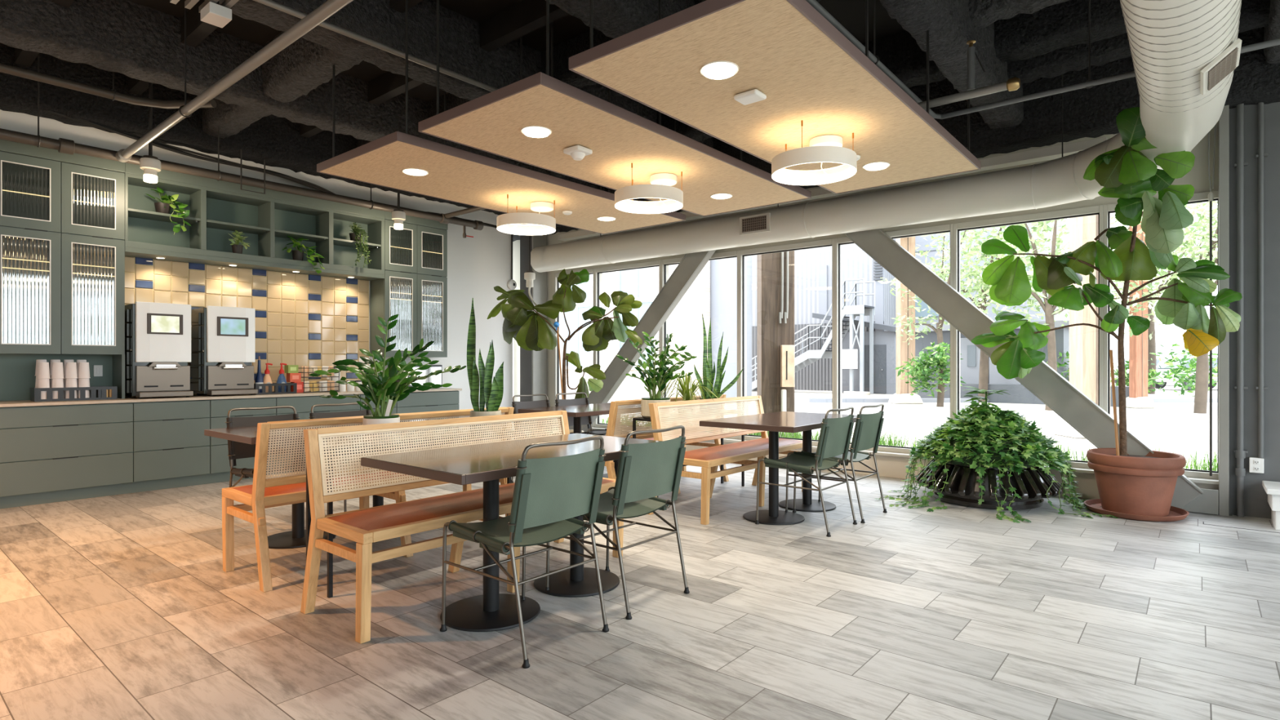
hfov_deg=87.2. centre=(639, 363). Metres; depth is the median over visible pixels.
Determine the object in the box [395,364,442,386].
microwave
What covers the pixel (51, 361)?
paper cup
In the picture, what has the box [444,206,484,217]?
ceiling pipe
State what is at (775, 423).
dining table
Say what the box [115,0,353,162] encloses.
ceiling pipe
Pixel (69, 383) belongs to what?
paper cup
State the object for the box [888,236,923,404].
timber post
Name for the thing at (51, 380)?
paper cup
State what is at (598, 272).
window
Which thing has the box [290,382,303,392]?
box
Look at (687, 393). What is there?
spider plant
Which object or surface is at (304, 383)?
wire tray
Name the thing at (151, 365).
hood
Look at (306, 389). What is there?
snack packet
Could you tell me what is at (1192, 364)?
bush
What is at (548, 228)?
diffuser
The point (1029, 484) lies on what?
planter
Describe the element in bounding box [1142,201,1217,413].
tree
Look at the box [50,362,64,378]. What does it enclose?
paper cup
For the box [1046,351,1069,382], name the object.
bush
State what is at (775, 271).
timber post
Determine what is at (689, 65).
acoustic panel
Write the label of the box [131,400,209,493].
drawer unit
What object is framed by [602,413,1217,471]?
grass
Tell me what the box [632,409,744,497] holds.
plant stand
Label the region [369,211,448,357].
display cabinet
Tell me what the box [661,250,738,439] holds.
window
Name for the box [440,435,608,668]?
sling chair
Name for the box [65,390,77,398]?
paper cup
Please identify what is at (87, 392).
paper cup
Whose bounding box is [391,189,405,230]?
pendant
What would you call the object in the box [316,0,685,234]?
acoustic panel
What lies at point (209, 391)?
drip tray
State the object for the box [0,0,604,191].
ceiling beam
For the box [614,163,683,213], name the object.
pendant
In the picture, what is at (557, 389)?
window
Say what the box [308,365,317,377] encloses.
snack packet
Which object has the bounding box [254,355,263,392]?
syrup bottle
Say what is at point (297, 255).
pothos plant
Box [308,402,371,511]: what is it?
sling chair
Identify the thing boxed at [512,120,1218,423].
wall
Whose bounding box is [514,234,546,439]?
steel column
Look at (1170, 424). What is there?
ground
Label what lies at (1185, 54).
air duct
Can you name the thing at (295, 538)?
dining table
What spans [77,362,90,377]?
paper cup
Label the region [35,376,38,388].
paper cup
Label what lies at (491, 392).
snake plant
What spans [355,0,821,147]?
ceiling beam
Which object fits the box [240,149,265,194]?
bracket
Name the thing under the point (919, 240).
annex building
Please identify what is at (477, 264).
wall
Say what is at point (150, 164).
pendant
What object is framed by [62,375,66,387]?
paper cup
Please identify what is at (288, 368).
box
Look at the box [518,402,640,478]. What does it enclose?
dining table
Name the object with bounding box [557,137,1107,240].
trim
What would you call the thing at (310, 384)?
snack packet
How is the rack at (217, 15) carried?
hanging from the ceiling at (851, 14)
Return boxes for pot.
[548,429,583,435]
[1086,448,1186,515]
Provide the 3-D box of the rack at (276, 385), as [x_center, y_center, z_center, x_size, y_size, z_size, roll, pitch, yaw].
[-4.021,0.275,7.359,0.188,0.115,0.428,0,0,40]
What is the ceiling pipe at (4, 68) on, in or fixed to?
hanging from the ceiling at (851, 14)
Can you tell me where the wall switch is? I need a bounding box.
[93,364,102,376]
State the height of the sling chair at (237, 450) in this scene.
0.880 m
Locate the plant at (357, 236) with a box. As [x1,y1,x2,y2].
[349,222,371,267]
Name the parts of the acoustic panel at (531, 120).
hanger rod, downlight trim, hanger rod, hanger rod, edge frame, hanger rod, hanger rod, downlight trim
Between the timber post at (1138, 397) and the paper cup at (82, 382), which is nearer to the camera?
the paper cup at (82, 382)
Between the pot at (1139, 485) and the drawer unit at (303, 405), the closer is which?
the pot at (1139, 485)
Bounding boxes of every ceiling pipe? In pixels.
[0,53,483,230]
[0,62,216,109]
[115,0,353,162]
[253,0,497,92]
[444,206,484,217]
[805,0,1279,119]
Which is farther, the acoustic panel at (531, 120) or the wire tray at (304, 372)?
the wire tray at (304, 372)
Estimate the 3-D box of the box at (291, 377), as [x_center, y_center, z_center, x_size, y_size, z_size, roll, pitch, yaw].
[-3.901,0.157,7.565,0.101,0.100,0.120,0,0,40]
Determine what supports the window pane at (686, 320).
on the ground at (1170, 424)
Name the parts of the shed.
door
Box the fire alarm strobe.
[507,234,516,289]
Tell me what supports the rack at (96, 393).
on the countertop
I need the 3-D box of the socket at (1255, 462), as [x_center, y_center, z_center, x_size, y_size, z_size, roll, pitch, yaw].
[4.776,0.765,5.201,0.034,0.028,0.004,0,0,40]
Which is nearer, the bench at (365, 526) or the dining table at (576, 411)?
the bench at (365, 526)
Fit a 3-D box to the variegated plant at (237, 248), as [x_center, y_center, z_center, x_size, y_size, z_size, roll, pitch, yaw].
[-4.272,-1.294,7.180,0.220,0.254,0.228,0,0,-41]
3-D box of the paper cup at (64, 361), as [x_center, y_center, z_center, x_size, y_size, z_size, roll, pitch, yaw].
[-5.191,0.037,6.103,0.092,0.145,0.092,0,0,40]
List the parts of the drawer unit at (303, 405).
drawer, rail, drawer, drawer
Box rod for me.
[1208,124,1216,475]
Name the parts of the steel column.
plate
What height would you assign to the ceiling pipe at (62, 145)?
0.972 m
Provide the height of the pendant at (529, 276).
2.130 m
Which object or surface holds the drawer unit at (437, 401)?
on the floor
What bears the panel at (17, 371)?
on the countertop
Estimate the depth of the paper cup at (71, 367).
6.01 m
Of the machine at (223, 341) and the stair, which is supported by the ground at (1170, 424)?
the stair
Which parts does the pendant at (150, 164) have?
stem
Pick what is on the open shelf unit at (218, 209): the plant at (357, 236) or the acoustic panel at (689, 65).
the plant at (357, 236)
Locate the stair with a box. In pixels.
[751,278,875,395]
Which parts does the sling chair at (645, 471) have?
leg, leg, leg, seat, frame, backrest, leg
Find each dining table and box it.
[204,418,430,548]
[360,433,662,631]
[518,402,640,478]
[699,411,857,524]
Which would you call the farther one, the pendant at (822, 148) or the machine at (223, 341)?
the machine at (223, 341)
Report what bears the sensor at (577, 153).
attached to the acoustic panel at (531, 120)
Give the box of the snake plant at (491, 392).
[466,297,503,435]
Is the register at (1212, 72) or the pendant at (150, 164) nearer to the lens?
the register at (1212, 72)
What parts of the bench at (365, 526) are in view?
leg, seat, leg, rail, rail, cane panel, leg, seat rail, leg, leg, leg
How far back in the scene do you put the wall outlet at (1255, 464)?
5.20 m
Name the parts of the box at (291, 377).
printed panel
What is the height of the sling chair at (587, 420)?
0.880 m
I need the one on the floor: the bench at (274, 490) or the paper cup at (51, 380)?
the bench at (274, 490)
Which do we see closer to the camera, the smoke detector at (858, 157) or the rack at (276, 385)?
the smoke detector at (858, 157)
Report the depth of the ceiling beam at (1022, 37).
5.11 m
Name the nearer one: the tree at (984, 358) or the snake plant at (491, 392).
the snake plant at (491, 392)
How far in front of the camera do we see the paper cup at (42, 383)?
5.87 m
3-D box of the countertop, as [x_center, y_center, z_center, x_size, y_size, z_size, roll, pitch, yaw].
[-4.078,0.345,7.381,0.665,0.026,4.560,0,0,40]
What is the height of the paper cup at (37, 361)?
0.145 m
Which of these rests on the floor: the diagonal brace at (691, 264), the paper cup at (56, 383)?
the diagonal brace at (691, 264)
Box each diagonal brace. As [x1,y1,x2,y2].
[568,249,715,431]
[843,228,1218,515]
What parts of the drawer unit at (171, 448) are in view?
rail, drawer, drawer, drawer, finger pull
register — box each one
[739,212,770,235]
[1200,38,1241,94]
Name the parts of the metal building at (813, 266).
door, corner trim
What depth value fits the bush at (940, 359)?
18.51 m
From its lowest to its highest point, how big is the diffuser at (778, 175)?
0.050 m
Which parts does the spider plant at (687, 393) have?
pot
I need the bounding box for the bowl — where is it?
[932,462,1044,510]
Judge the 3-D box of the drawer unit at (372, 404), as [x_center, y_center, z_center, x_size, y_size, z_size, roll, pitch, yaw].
[-3.362,0.779,8.240,0.624,0.842,0.463,0,0,40]
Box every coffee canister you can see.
[337,380,346,391]
[346,380,354,391]
[355,380,362,391]
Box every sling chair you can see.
[224,405,305,487]
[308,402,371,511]
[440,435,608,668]
[511,393,573,483]
[545,425,689,619]
[555,391,622,435]
[755,406,857,537]
[792,403,887,523]
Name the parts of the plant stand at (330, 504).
leg, leg, leg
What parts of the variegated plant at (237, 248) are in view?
pot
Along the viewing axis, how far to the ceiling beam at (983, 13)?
4.58 m
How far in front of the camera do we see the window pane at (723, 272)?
21.09 m
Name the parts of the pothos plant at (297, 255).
pot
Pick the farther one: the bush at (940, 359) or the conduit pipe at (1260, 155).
the bush at (940, 359)
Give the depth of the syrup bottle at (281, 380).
7.40 m
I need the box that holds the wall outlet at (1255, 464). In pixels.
[1248,457,1263,473]
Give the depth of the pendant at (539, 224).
6.22 m
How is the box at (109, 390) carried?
in the rack at (96, 393)
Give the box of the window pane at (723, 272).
[710,255,751,397]
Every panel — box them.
[0,354,124,400]
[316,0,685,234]
[417,0,810,216]
[568,0,980,194]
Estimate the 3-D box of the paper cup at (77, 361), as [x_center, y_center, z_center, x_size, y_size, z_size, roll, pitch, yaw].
[-5.134,0.037,6.172,0.092,0.145,0.092,0,0,40]
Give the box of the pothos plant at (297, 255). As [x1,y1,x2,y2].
[281,235,324,274]
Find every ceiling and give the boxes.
[128,0,904,102]
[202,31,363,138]
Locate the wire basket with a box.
[297,366,339,392]
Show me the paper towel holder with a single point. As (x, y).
(335, 379)
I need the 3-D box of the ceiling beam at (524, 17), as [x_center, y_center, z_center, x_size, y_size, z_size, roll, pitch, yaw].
[-4.066,-2.700,3.713,5.000,0.200,6.500,0,0,40]
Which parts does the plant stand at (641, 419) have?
leg, leg, leg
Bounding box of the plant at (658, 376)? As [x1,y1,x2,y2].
[616,331,697,418]
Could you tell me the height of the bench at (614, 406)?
0.888 m
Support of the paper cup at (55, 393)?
on the rack at (96, 393)
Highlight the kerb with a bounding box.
[808,398,1217,402]
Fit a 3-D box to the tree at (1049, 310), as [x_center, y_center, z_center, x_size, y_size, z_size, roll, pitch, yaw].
[11.018,-2.481,17.816,4.159,7.474,5.376,0,0,-32]
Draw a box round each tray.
[31,398,116,401]
[135,390,193,397]
[206,388,257,395]
[255,392,296,395]
[297,367,338,377]
[302,382,338,392]
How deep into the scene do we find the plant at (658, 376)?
5.70 m
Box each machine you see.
[124,301,193,398]
[190,306,257,395]
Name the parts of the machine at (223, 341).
panel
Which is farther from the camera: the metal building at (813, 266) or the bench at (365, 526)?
the metal building at (813, 266)
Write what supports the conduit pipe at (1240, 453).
attached to the wall at (1256, 504)
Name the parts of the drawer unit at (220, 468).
rail, drawer, drawer, drawer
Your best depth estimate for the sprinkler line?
4.34 m
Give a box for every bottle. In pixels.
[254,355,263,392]
[263,363,272,392]
[276,363,287,391]
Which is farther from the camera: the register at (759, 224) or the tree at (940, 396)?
the tree at (940, 396)
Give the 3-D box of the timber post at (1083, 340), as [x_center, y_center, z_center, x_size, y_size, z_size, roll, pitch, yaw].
[7.497,-2.290,11.200,0.835,7.020,0.690,0,0,0]
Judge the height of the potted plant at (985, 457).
1.044 m
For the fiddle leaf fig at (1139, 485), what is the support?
on the terracotta saucer
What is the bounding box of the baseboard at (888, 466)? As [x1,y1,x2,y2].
[543,426,1218,498]
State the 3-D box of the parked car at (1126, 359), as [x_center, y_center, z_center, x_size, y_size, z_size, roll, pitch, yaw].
[28.244,0.449,37.001,4.210,1.496,1.820,0,0,-11]
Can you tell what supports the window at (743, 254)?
in the wall at (1197, 177)
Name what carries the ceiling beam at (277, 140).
attached to the wall at (477, 264)
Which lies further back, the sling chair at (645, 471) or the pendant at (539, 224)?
the pendant at (539, 224)
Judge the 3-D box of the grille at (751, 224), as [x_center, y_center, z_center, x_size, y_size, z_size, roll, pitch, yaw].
[1.265,-1.545,7.439,0.310,0.150,0.005,0,0,40]
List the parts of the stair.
leg, leg, leg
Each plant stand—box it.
[306,430,534,598]
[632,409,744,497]
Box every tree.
[877,218,1069,402]
[892,227,992,406]
[960,204,1196,410]
[1062,200,1217,394]
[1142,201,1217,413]
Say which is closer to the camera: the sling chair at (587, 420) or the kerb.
the sling chair at (587, 420)
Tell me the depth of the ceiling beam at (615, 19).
4.50 m
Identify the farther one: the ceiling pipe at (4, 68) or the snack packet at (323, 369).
the snack packet at (323, 369)
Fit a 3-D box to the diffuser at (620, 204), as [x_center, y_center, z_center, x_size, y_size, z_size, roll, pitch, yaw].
[0.069,-1.255,5.253,0.534,0.050,0.534,0,0,40]
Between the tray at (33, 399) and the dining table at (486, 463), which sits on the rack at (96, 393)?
the tray at (33, 399)
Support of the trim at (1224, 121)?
attached to the wall at (1256, 504)
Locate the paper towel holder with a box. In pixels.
[328,365,340,391]
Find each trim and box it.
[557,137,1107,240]
[588,426,1218,484]
[1218,105,1229,516]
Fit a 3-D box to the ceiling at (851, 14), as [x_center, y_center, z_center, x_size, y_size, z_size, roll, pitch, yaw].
[-1.127,-2.850,3.412,12.500,0.100,11.000,0,0,40]
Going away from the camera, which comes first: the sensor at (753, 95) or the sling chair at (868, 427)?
the sensor at (753, 95)
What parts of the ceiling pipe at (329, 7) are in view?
hanger rod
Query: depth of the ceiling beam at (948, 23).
4.71 m
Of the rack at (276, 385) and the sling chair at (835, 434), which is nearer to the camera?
the sling chair at (835, 434)
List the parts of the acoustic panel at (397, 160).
hanger rod, hanger rod, downlight trim, hanger rod, edge frame, hanger rod, downlight trim, hanger rod, hanger rod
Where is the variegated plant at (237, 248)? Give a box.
[227,230,249,253]
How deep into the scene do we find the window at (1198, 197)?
5.87 m
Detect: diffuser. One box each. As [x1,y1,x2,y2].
[497,223,555,235]
[614,197,683,213]
[771,161,856,185]
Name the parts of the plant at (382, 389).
pot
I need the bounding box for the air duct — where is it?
[530,0,1241,272]
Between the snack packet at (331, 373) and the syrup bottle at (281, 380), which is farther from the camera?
the snack packet at (331, 373)
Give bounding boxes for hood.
[147,361,181,369]
[217,361,247,368]
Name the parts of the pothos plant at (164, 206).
pot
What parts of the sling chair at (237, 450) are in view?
leg, frame, backrest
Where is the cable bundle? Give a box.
[44,110,496,227]
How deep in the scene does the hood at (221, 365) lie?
6.94 m
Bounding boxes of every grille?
[742,215,765,232]
[1207,47,1236,89]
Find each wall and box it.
[0,109,512,444]
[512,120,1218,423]
[1229,102,1279,519]
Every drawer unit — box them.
[0,402,133,508]
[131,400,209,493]
[208,397,275,483]
[274,394,359,475]
[359,394,396,456]
[396,390,458,452]
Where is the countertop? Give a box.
[0,387,462,407]
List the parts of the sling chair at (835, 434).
leg, leg, seat, leg, frame, backrest, leg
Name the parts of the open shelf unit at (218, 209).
shelf, shelf, crown, shelf, shelf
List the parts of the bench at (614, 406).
leg, cane panel, rail, rail, leg, leg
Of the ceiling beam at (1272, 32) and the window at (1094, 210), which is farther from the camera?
the window at (1094, 210)
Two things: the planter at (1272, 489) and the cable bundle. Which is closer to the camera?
the planter at (1272, 489)
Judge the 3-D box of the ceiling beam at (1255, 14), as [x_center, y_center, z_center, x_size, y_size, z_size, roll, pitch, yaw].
[4.679,-2.571,4.367,4.200,0.457,0.260,0,0,40]
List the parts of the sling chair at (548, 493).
leg, seat rail, leg, seat, leg, frame, backrest, leg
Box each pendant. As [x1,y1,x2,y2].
[139,82,160,183]
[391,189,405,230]
[496,194,555,235]
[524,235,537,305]
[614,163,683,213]
[771,120,856,185]
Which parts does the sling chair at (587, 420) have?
backrest, frame, seat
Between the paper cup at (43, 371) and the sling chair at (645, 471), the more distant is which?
the paper cup at (43, 371)
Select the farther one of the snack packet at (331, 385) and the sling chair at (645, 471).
the snack packet at (331, 385)
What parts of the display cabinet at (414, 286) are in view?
door, door, fluted pane, fluted pane, crown, door, fluted pane, door, fluted pane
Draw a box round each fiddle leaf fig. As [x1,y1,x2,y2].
[487,268,642,435]
[971,106,1242,515]
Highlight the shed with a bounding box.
[812,312,896,394]
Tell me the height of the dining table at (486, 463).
0.757 m
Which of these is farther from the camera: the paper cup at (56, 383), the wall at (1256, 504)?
the paper cup at (56, 383)
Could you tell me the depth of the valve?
8.91 m
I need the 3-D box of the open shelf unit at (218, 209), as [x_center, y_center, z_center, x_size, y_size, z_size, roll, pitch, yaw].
[-4.169,-1.490,7.494,0.380,0.870,2.643,0,0,40]
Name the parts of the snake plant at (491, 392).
blade, blade, blade, pot, blade, blade, blade, blade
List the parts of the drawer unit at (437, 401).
drawer, drawer, drawer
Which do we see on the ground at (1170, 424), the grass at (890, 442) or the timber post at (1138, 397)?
the timber post at (1138, 397)
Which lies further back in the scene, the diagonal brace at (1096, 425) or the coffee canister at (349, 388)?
the coffee canister at (349, 388)
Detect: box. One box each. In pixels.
[108,389,111,397]
[284,364,297,373]
[286,373,301,382]
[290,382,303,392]
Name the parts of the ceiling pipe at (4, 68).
hanger rod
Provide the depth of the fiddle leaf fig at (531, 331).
8.29 m
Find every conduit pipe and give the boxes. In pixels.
[1234,103,1248,516]
[1255,102,1267,457]
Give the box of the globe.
[553,321,559,330]
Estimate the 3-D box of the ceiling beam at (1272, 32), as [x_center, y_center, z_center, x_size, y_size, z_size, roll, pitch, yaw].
[1.575,-2.500,1.031,0.380,0.600,10.800,0,0,40]
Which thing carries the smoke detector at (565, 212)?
attached to the acoustic panel at (397, 160)
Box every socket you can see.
[1253,460,1259,464]
[1253,466,1259,471]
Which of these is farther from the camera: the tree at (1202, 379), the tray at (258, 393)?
the tree at (1202, 379)
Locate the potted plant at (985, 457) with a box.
[875,386,1118,523]
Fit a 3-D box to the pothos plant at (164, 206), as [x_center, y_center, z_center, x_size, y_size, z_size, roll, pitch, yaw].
[-4.666,-1.517,6.664,0.376,0.510,0.271,0,0,26]
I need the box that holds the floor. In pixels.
[0,438,1279,719]
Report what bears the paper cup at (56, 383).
on the paper cup at (55, 393)
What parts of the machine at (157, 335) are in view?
panel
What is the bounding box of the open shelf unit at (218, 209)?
[124,162,385,280]
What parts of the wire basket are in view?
post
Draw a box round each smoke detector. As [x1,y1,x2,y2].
[562,210,572,214]
[856,155,860,160]
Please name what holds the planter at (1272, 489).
on the floor
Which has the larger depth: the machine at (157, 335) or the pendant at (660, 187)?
the machine at (157, 335)
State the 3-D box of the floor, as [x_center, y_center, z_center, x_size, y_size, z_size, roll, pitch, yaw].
[-1.159,1.250,3.374,12.500,0.100,10.900,0,0,40]
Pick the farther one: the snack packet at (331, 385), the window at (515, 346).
the window at (515, 346)
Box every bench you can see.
[222,407,514,592]
[300,410,623,644]
[604,394,728,493]
[648,395,802,524]
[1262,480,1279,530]
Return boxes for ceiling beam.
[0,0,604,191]
[0,42,506,214]
[14,0,568,137]
[216,0,713,148]
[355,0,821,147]
[512,26,1279,241]
[545,0,694,38]
[545,0,1126,177]
[879,0,1023,128]
[968,0,1070,29]
[1007,0,1270,83]
[1263,0,1279,63]
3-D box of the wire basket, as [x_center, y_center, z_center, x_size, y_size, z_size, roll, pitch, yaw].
[-3.716,0.182,7.756,0.188,0.300,0.407,0,0,40]
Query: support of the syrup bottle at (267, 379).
on the rack at (276, 385)
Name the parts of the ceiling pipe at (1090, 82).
hanger rod, hanger rod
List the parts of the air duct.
hanger rod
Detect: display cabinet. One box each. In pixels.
[0,139,124,355]
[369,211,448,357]
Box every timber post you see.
[750,250,802,438]
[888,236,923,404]
[1053,214,1097,438]
[1125,210,1155,408]
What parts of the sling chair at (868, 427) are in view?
leg, leg, seat, leg, frame, backrest, leg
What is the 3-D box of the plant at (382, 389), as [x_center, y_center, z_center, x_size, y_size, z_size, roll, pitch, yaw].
[-1.410,0.089,3.808,0.870,0.742,0.410,0,0,-5]
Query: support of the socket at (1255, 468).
attached to the wall outlet at (1255, 464)
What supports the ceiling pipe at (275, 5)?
attached to the rack at (217, 15)
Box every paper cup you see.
[35,359,46,376]
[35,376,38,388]
[36,362,50,378]
[37,378,49,387]
[40,391,46,399]
[49,359,60,375]
[49,375,52,387]
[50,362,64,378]
[51,378,63,387]
[52,391,57,399]
[62,360,74,375]
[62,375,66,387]
[64,362,77,378]
[65,378,77,387]
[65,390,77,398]
[76,360,86,375]
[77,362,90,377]
[78,377,89,386]
[78,390,89,398]
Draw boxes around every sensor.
[563,145,592,160]
[733,88,766,105]
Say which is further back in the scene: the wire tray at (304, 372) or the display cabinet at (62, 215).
the wire tray at (304, 372)
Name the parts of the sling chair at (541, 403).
backrest, frame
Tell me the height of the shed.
3.450 m
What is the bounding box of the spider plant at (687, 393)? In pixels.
[656,371,727,414]
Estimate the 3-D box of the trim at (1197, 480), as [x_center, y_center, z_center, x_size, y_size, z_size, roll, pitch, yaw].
[1.671,0.952,7.934,7.910,0.027,0.230,0,0,40]
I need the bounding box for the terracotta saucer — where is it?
[1083,498,1189,521]
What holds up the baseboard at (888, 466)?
attached to the wall at (1197, 177)
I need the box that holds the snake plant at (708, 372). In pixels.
[693,314,743,413]
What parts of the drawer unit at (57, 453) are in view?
finger pull, finger pull, rail, drawer, drawer, drawer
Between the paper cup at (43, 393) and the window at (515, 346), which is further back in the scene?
the window at (515, 346)
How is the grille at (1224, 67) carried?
attached to the air duct
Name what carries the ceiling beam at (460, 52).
attached to the wall at (1197, 177)
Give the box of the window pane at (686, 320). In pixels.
[563,260,710,399]
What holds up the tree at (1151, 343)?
on the ground at (1170, 424)
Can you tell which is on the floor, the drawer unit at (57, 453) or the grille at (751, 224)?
the drawer unit at (57, 453)
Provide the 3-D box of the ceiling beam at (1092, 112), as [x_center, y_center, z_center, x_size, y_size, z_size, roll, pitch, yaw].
[2.131,-2.400,7.401,12.200,0.800,0.420,0,0,40]
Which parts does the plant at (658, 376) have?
pot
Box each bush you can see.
[894,341,966,397]
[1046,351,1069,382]
[1110,343,1217,395]
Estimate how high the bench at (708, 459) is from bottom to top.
0.888 m
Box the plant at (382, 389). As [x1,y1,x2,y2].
[308,314,466,446]
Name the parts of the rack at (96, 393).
plate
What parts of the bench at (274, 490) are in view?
leg, seat, leg, rail, seat rail, leg, cane panel, rail, leg, leg, leg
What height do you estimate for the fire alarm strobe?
1.080 m
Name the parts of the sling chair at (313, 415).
frame, backrest, leg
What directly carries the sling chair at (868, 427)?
on the floor
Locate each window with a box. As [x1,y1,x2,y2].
[512,337,519,430]
[554,268,594,426]
[594,260,661,430]
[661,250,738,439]
[738,238,834,445]
[834,223,953,453]
[953,204,1103,468]
[1103,190,1218,479]
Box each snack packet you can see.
[301,365,308,377]
[302,381,309,391]
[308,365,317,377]
[309,381,318,391]
[319,380,327,391]
[322,365,328,376]
[327,365,333,376]
[327,380,334,391]
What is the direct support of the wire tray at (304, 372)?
on the wire basket
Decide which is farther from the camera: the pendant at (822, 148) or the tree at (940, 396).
the tree at (940, 396)
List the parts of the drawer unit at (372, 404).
drawer, drawer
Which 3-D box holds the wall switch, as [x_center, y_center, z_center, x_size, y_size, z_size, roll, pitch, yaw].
[-5.225,0.070,6.475,0.018,0.110,0.070,0,0,40]
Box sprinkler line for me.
[917,40,1020,109]
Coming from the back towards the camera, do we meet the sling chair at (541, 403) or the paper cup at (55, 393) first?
the sling chair at (541, 403)
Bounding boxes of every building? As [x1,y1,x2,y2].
[751,238,896,391]
[915,219,1062,325]
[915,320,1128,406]
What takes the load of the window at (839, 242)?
in the wall at (1197, 177)
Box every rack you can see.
[30,386,117,401]
[169,0,239,27]
[253,382,297,395]
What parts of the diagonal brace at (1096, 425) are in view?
gusset plate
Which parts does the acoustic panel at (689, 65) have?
hanger rod, downlight trim, hanger rod, downlight trim, hanger rod, hanger rod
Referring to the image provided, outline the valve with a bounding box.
[462,225,473,238]
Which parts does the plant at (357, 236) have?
pot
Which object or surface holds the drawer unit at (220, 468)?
on the floor
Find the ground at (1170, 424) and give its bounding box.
[565,378,1217,471]
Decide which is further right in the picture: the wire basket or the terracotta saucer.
the terracotta saucer
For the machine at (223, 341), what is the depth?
6.92 m
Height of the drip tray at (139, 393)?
0.050 m
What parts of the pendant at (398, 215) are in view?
stem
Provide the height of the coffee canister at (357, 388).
0.130 m
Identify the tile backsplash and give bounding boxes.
[124,256,368,396]
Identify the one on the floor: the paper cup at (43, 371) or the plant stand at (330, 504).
the plant stand at (330, 504)
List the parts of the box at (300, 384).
printed panel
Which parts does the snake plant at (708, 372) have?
blade, blade, blade, pot, blade, blade, blade, blade, blade, blade, blade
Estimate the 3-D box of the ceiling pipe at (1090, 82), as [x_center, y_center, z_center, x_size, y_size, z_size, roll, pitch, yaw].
[1.067,-2.285,1.225,3.129,0.989,7.248,0,0,40]
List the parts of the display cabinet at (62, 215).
fluted pane, fluted pane, door, door, finger pull, crown, door, door, fluted pane, fluted pane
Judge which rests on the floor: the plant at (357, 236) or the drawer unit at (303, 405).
the drawer unit at (303, 405)
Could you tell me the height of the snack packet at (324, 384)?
0.123 m
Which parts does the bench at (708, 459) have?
leg, seat, leg, rail, cane panel, leg, rail, seat rail, leg, leg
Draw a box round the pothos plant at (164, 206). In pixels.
[145,186,191,235]
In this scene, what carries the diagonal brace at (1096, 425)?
on the floor
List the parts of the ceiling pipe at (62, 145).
hanger rod, hanger rod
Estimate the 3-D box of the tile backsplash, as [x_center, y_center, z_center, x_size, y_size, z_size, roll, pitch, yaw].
[-4.312,-0.378,7.602,0.022,1.420,2.620,0,0,40]
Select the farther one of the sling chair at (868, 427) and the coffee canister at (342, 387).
the coffee canister at (342, 387)

